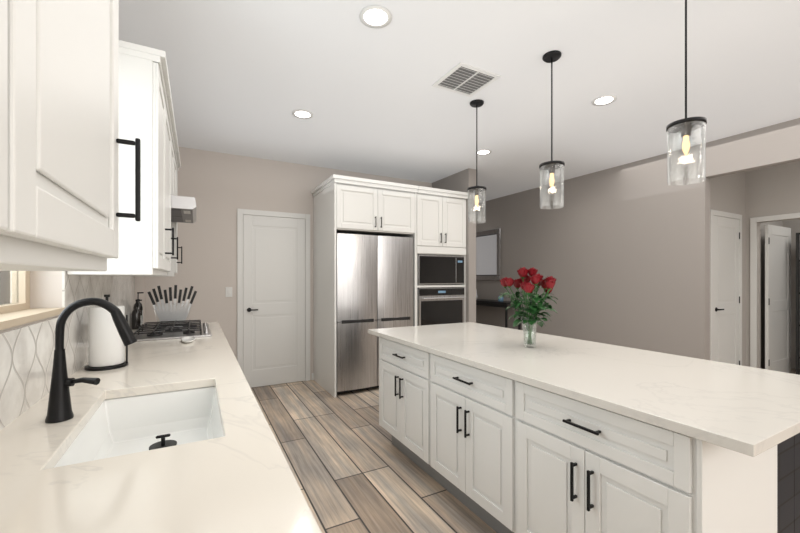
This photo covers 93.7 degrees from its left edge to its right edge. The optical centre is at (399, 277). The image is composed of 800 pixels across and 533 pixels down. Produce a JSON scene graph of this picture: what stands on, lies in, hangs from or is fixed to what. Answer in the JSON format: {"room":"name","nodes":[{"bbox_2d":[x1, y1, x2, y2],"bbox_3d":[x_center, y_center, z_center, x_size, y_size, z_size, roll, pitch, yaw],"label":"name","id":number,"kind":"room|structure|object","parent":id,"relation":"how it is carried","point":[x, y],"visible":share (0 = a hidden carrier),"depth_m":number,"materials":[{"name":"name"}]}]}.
{"room":"kitchen","nodes":[
{"label":"kitchen","id":0,"kind":"room"},
{"bbox_2d":[0,271,144,332],"bbox_3d":[-1.016,-0.070,0.655,0.160,2.880,8.120,0,0,-29],"label":"wall","id":1,"kind":"structure","parent":0,"point":[45,289],"depth_m":1.57,"materials":[{"name":"beige paint"}]},
{"bbox_2d":[0,0,7,230],"bbox_3d":[-0.367,-0.547,0.045,0.376,1.065,0.570,0,0,-29],"label":"upper cabinet","id":2,"kind":"object","parent":1,"relation":"attached to","point":[3,114],"visible":1,"depth_m":0.35,"materials":[{"name":"white wood"}]},
{"bbox_2d":[0,271,65,329],"bbox_3d":[-1.259,-0.390,1.137,0.152,1.076,0.956,0,0,-29],"label":"window","id":3,"kind":"structure","parent":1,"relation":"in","point":[18,310],"depth_m":1.42,"materials":[{"name":"beige"}]},
{"bbox_2d":[0,271,134,430],"bbox_3d":[-1.044,0.203,0.884,0.008,0.466,5.750,0,0,-29],"label":"backsplash","id":4,"kind":"structure","parent":1,"relation":"attached to","point":[26,358],"depth_m":1.40,"materials":[{"name":"tile"}]},
{"bbox_2d":[0,0,140,270],"bbox_3d":[-0.643,-0.547,0.553,0.376,1.065,0.575,0,0,-29],"label":"upper cabinet","id":5,"kind":"object","parent":1,"relation":"attached to","point":[64,142],"visible":0.98,"depth_m":0.53,"materials":[{"name":"white wood"}]},
{"bbox_2d":[67,40,173,274],"bbox_3d":[-1.376,-0.547,1.904,0.376,1.065,0.460,0,0,-29],"label":"upper cabinet","id":6,"kind":"object","parent":1,"relation":"attached to","point":[144,89],"visible":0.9,"depth_m":1.74,"materials":[{"name":"white wood"}]},
{"bbox_2d":[104,97,177,275],"bbox_3d":[-1.622,-0.547,2.357,0.376,1.065,0.560,0,0,-29],"label":"upper cabinet","id":7,"kind":"object","parent":1,"relation":"attached to","point":[170,126],"visible":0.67,"depth_m":2.38,"materials":[{"name":"white wood"}]},
{"bbox_2d":[167,161,181,275],"bbox_3d":[-2.193,-0.547,3.409,0.376,1.065,0.215,0,0,-29],"label":"upper cabinet","id":8,"kind":"object","parent":1,"relation":"attached to","point":[174,262],"visible":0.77,"depth_m":3.38,"materials":[{"name":"white wood"}]},
{"bbox_2d":[171,131,179,195],"bbox_3d":[-1.956,-0.840,2.954,0.359,0.480,0.800,0,0,-29],"label":"upper cabinet","id":9,"kind":"object","parent":1,"relation":"attached to","point":[175,156],"visible":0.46,"depth_m":2.95,"materials":[{"name":"white wood"}]},
{"bbox_2d":[171,195,195,222],"bbox_3d":[-1.899,-0.545,2.986,0.489,0.094,0.790,0,0,-29],"label":"range hood","id":10,"kind":"object","parent":9,"relation":"attached to","point":[183,209],"visible":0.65,"depth_m":2.75,"materials":[{"name":"silver metal"}]},
{"bbox_2d":[145,147,431,387],"bbox_3d":[-1.131,-0.070,5.144,3.920,2.880,0.120,0,0,-29],"label":"wall","id":11,"kind":"structure","parent":0,"point":[221,188],"depth_m":4.53,"materials":[{"name":"beige paint"}]},
{"bbox_2d":[226,287,231,296],"bbox_3d":[-2.077,0.170,4.554,0.075,0.120,0.010,0,0,-29],"label":"light switch","id":12,"kind":"object","parent":11,"relation":"attached to","point":[228,291],"visible":1,"depth_m":4.55,"materials":[{"name":"white plastic"}]},
{"bbox_2d":[237,209,309,387],"bbox_3d":[-1.588,0.260,4.791,0.900,2.220,0.060,0,0,-29],"label":"back door","id":13,"kind":"structure","parent":11,"relation":"in","point":[273,298],"depth_m":4.79,"materials":[{"name":"white wood"}]},
{"bbox_2d":[432,168,475,322],"bbox_3d":[0.782,-0.070,5.591,0.130,2.880,0.920,0,0,-29],"label":"wall","id":14,"kind":"structure","parent":0,"point":[463,180],"depth_m":5.20,"materials":[{"name":"grey paint"}]},
{"bbox_2d":[119,0,799,202],"bbox_3d":[2.361,-1.560,3.615,9.000,0.100,10.300,0,0,-29],"label":"ceiling","id":15,"kind":"structure","parent":0,"point":[247,77],"depth_m":2.84,"materials":[{"name":"white paint"}]},
{"bbox_2d":[292,110,312,118],"bbox_3d":[-0.895,-1.506,3.451,0.188,0.006,0.188,0,0,-29],"label":"recessed light","id":16,"kind":"object","parent":15,"relation":"in","point":[303,114],"visible":1,"depth_m":3.45,"materials":[{"name":"white"}]},
{"bbox_2d":[359,5,391,28],"bbox_3d":[-0.140,-1.506,2.166,0.188,0.006,0.188,0,0,-29],"label":"recessed light","id":17,"kind":"object","parent":15,"relation":"in","point":[375,16],"visible":1,"depth_m":2.16,"materials":[{"name":"white"}]},
{"bbox_2d":[432,62,500,96],"bbox_3d":[0.503,-1.505,2.867,0.380,0.015,0.360,0,0,-29],"label":"ceiling vent","id":18,"kind":"object","parent":15,"relation":"in","point":[464,79],"visible":1,"depth_m":2.85,"materials":[{"name":"white metal"}]},
{"bbox_2d":[467,99,485,223],"bbox_3d":[0.661,-0.995,3.226,0.162,1.029,0.162,0,0,-29],"label":"pendant light","id":19,"kind":"object","parent":15,"relation":"hanging from","point":[476,104],"visible":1,"depth_m":3.21,"materials":[{"name":"black metal"}]},
{"bbox_2d":[477,149,490,154],"bbox_3d":[0.998,-1.506,4.490,0.188,0.006,0.188,0,0,-29],"label":"recessed light","id":20,"kind":"object","parent":15,"relation":"in","point":[483,152],"visible":0.92,"depth_m":4.50,"materials":[{"name":"white"}]},
{"bbox_2d":[539,50,564,208],"bbox_3d":[1.030,-0.995,2.545,0.162,1.029,0.162,0,0,-29],"label":"pendant light","id":21,"kind":"object","parent":15,"relation":"hanging from","point":[551,166],"visible":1,"depth_m":2.54,"materials":[{"name":"black metal"}]},
{"bbox_2d":[592,95,616,105],"bbox_3d":[1.732,-1.506,3.182,0.188,0.006,0.188,0,0,-29],"label":"recessed light","id":22,"kind":"object","parent":15,"relation":"in","point":[603,100],"visible":1,"depth_m":3.18,"materials":[{"name":"white"}]},
{"bbox_2d":[666,0,706,185],"bbox_3d":[1.429,-0.995,1.874,0.162,1.029,0.162,0,0,-29],"label":"pendant light","id":23,"kind":"object","parent":15,"relation":"hanging from","point":[685,127],"visible":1,"depth_m":1.87,"materials":[{"name":"clear glass"}]},
{"bbox_2d":[251,368,795,532],"bbox_3d":[2.361,1.420,3.615,9.000,0.100,10.300,0,0,-29],"label":"floor","id":24,"kind":"structure","parent":0,"point":[353,468],"depth_m":2.70,"materials":[{"name":"brown wood"}]},
{"bbox_2d":[311,174,418,397],"bbox_3d":[-0.478,0.100,4.899,1.125,2.540,0.927,0,0,-29],"label":"tall cabinet","id":25,"kind":"object","parent":24,"relation":"on","point":[342,204],"visible":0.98,"depth_m":4.58,"materials":[{"name":"white wood"}]},
{"bbox_2d":[336,233,412,393],"bbox_3d":[-0.474,0.427,4.923,1.015,1.885,0.856,0,0,-29],"label":"refrigerator","id":26,"kind":"object","parent":24,"relation":"on","point":[374,281],"visible":0.79,"depth_m":4.48,"materials":[{"name":"silver metal"}]},
{"bbox_2d":[417,186,467,321],"bbox_3d":[0.372,0.100,5.361,0.800,2.540,0.927,0,0,-29],"label":"tall cabinet","id":27,"kind":"object","parent":24,"relation":"on","point":[441,221],"visible":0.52,"depth_m":4.99,"materials":[{"name":"white wood"}]},
{"bbox_2d":[417,255,463,284],"bbox_3d":[0.457,-0.107,5.205,0.740,0.385,0.468,0,0,-29],"label":"microwave","id":28,"kind":"object","parent":27,"relation":"in","point":[436,269],"visible":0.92,"depth_m":4.98,"materials":[{"name":"black"}]},
{"bbox_2d":[417,287,464,325],"bbox_3d":[0.462,0.395,5.195,0.740,0.520,0.551,0,0,-29],"label":"wall oven","id":29,"kind":"object","parent":27,"relation":"in","point":[440,305],"visible":0.75,"depth_m":4.98,"materials":[{"name":"black"}]},
{"bbox_2d":[476,299,520,329],"bbox_3d":[1.651,0.895,7.041,0.340,0.950,1.300,0,0,-29],"label":"console table","id":30,"kind":"object","parent":24,"relation":"on","point":[492,303],"visible":0.21,"depth_m":6.60,"materials":[{"name":"black wood"}]},
{"bbox_2d":[476,290,503,300],"bbox_3d":[1.643,0.319,7.034,0.100,0.200,0.795,0,0,-29],"label":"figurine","id":31,"kind":"object","parent":30,"relation":"on","point":[501,299],"visible":0.44,"depth_m":6.71,"materials":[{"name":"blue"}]},
{"bbox_2d":[372,334,799,532],"bbox_3d":[0.801,0.920,2.338,1.082,0.900,2.245,0,0,-29],"label":"kitchen island","id":32,"kind":"object","parent":24,"relation":"on","point":[497,429],"depth_m":1.53,"materials":[{"name":"white painted wood"},{"name":"quartz"},{"name":"black metal"}]},
{"bbox_2d":[368,322,799,457],"bbox_3d":[0.813,0.453,2.348,1.110,0.033,2.510,0,0,-29],"label":"island countertop","id":33,"kind":"structure","parent":32,"relation":"on","point":[750,412],"depth_m":1.61,"materials":[{"name":"white stone"}]},
{"bbox_2d":[498,267,556,347],"bbox_3d":[0.821,0.183,2.365,0.350,0.504,0.376,0,0,-29],"label":"vase","id":34,"kind":"object","parent":33,"relation":"on","point":[534,309],"visible":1,"depth_m":2.35,"materials":[{"name":"clear glass"}]},
{"bbox_2d":[796,233,799,374],"bbox_3d":[6.137,0.370,4.698,0.560,2.000,1.530,0,0,-29],"label":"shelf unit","id":35,"kind":"object","parent":24,"relation":"on","point":[798,303],"visible":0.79,"depth_m":5.22,"materials":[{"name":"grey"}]},
{"bbox_3d":[-0.734,0.921,1.052,0.710,0.898,5.750,0,0,-29],"label":"base cabinet","id":36,"kind":"object","parent":24,"relation":"on","visible":0},
{"bbox_2d":[0,322,321,532],"bbox_3d":[-0.744,0.454,1.047,0.688,0.035,5.750,0,0,-29],"label":"countertop","id":37,"kind":"structure","parent":36,"relation":"on","point":[238,477],"depth_m":0.85,"materials":[{"name":"stone"}]},
{"bbox_2d":[45,298,136,422],"bbox_3d":[-0.971,0.249,1.185,0.231,0.373,0.087,0,0,-29],"label":"faucet","id":38,"kind":"object","parent":37,"relation":"on","point":[59,409],"visible":1,"depth_m":1.15,"materials":[{"name":"black metal"}]},
{"bbox_2d":[84,294,127,370],"bbox_3d":[-1.435,0.258,1.838,0.170,0.354,0.169,0,0,-29],"label":"paper towel holder","id":39,"kind":"object","parent":37,"relation":"on","point":[106,348],"visible":0.9,"depth_m":1.78,"materials":[{"name":"white paper"}]},
{"bbox_2d":[131,300,141,329],"bbox_3d":[-2.244,0.310,3.196,0.074,0.250,0.068,0,0,-29],"label":"soap bottle","id":40,"kind":"object","parent":37,"relation":"on","point":[136,319],"visible":0.9,"depth_m":3.17,"materials":[{"name":"black glass"}]},
{"bbox_2d":[133,292,143,325],"bbox_3d":[-2.297,0.280,3.293,0.074,0.310,0.068,0,0,-29],"label":"soap bottle","id":41,"kind":"object","parent":37,"relation":"on","point":[139,306],"visible":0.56,"depth_m":3.29,"materials":[{"name":"black plastic"}]},
{"bbox_2d":[54,386,222,467],"bbox_3d":[-0.812,0.559,1.243,0.410,0.172,0.710,0,0,-29],"label":"sink","id":42,"kind":"object","parent":37,"relation":"in","point":[113,427],"visible":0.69,"depth_m":1.48,"materials":[{"name":"white ceramic"},{"name":"black metal"}]},
{"bbox_2d":[147,285,196,325],"bbox_3d":[-2.095,0.250,3.460,0.392,0.370,0.090,0,0,-29],"label":"knife block","id":43,"kind":"object","parent":37,"relation":"on","point":[171,311],"visible":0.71,"depth_m":3.44,"materials":[{"name":"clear plastic"}]},
{"bbox_2d":[134,320,211,340],"bbox_3d":[-1.809,0.406,3.018,0.500,0.058,0.770,0,0,-29],"label":"cooktop","id":44,"kind":"object","parent":37,"relation":"in","point":[161,330],"visible":0.98,"depth_m":2.86,"materials":[{"name":"silver metal"}]},
{"bbox_2d":[181,336,194,342],"bbox_3d":[-1.466,0.427,2.595,0.088,0.016,0.248,0,0,-29],"label":"spoon rest","id":45,"kind":"object","parent":37,"relation":"on","point":[187,339],"visible":0.96,"depth_m":2.61,"materials":[{"name":"white ceramic"}]},
{"bbox_2d":[476,118,799,359],"bbox_3d":[3.493,-0.070,4.172,0.120,2.880,10.000,0,0,-29],"label":"wall","id":46,"kind":"structure","parent":0,"point":[621,254],"depth_m":4.94,"materials":[{"name":"grey paint"}]},
{"bbox_2d":[476,228,500,279],"bbox_3d":[1.683,-0.445,7.343,0.030,0.970,0.800,0,0,-29],"label":"wall mirror","id":47,"kind":"object","parent":46,"relation":"attached to","point":[488,254],"visible":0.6,"depth_m":7.28,"materials":[{"name":"white mirror"}]},
{"bbox_2d":[710,171,745,365],"bbox_3d":[4.038,-0.070,4.833,1.470,2.880,0.120,0,0,-29],"label":"wall","id":48,"kind":"structure","parent":0,"point":[727,192],"depth_m":5.03,"materials":[{"name":"grey paint"}]},
{"bbox_2d":[710,209,741,364],"bbox_3d":[4.236,0.260,4.835,0.860,2.220,0.060,0,0,-29],"label":"door","id":49,"kind":"structure","parent":48,"relation":"in","point":[725,287],"depth_m":4.85,"materials":[{"name":"white wood"}]},
{"bbox_2d":[746,161,799,368],"bbox_3d":[6.018,-0.070,2.915,0.120,2.880,5.380,0,0,-29],"label":"wall","id":50,"kind":"structure","parent":0,"point":[766,191],"depth_m":5.08,"materials":[{"name":"grey paint"}]},
{"bbox_2d":[750,213,799,367],"bbox_3d":[5.035,0.278,4.577,0.018,2.185,1.170,0,0,-29],"label":"trim","id":51,"kind":"structure","parent":50,"relation":"attached to","point":[753,291],"depth_m":5.05,"materials":[{"name":"white"}]},
{"bbox_2d":[765,224,790,372],"bbox_3d":[5.292,0.320,5.239,0.800,2.080,0.042,0,0,-29],"label":"door leaf","id":52,"kind":"structure","parent":50,"relation":"in","point":[777,298],"depth_m":5.20,"materials":[{"name":"white wood"}]}
]}

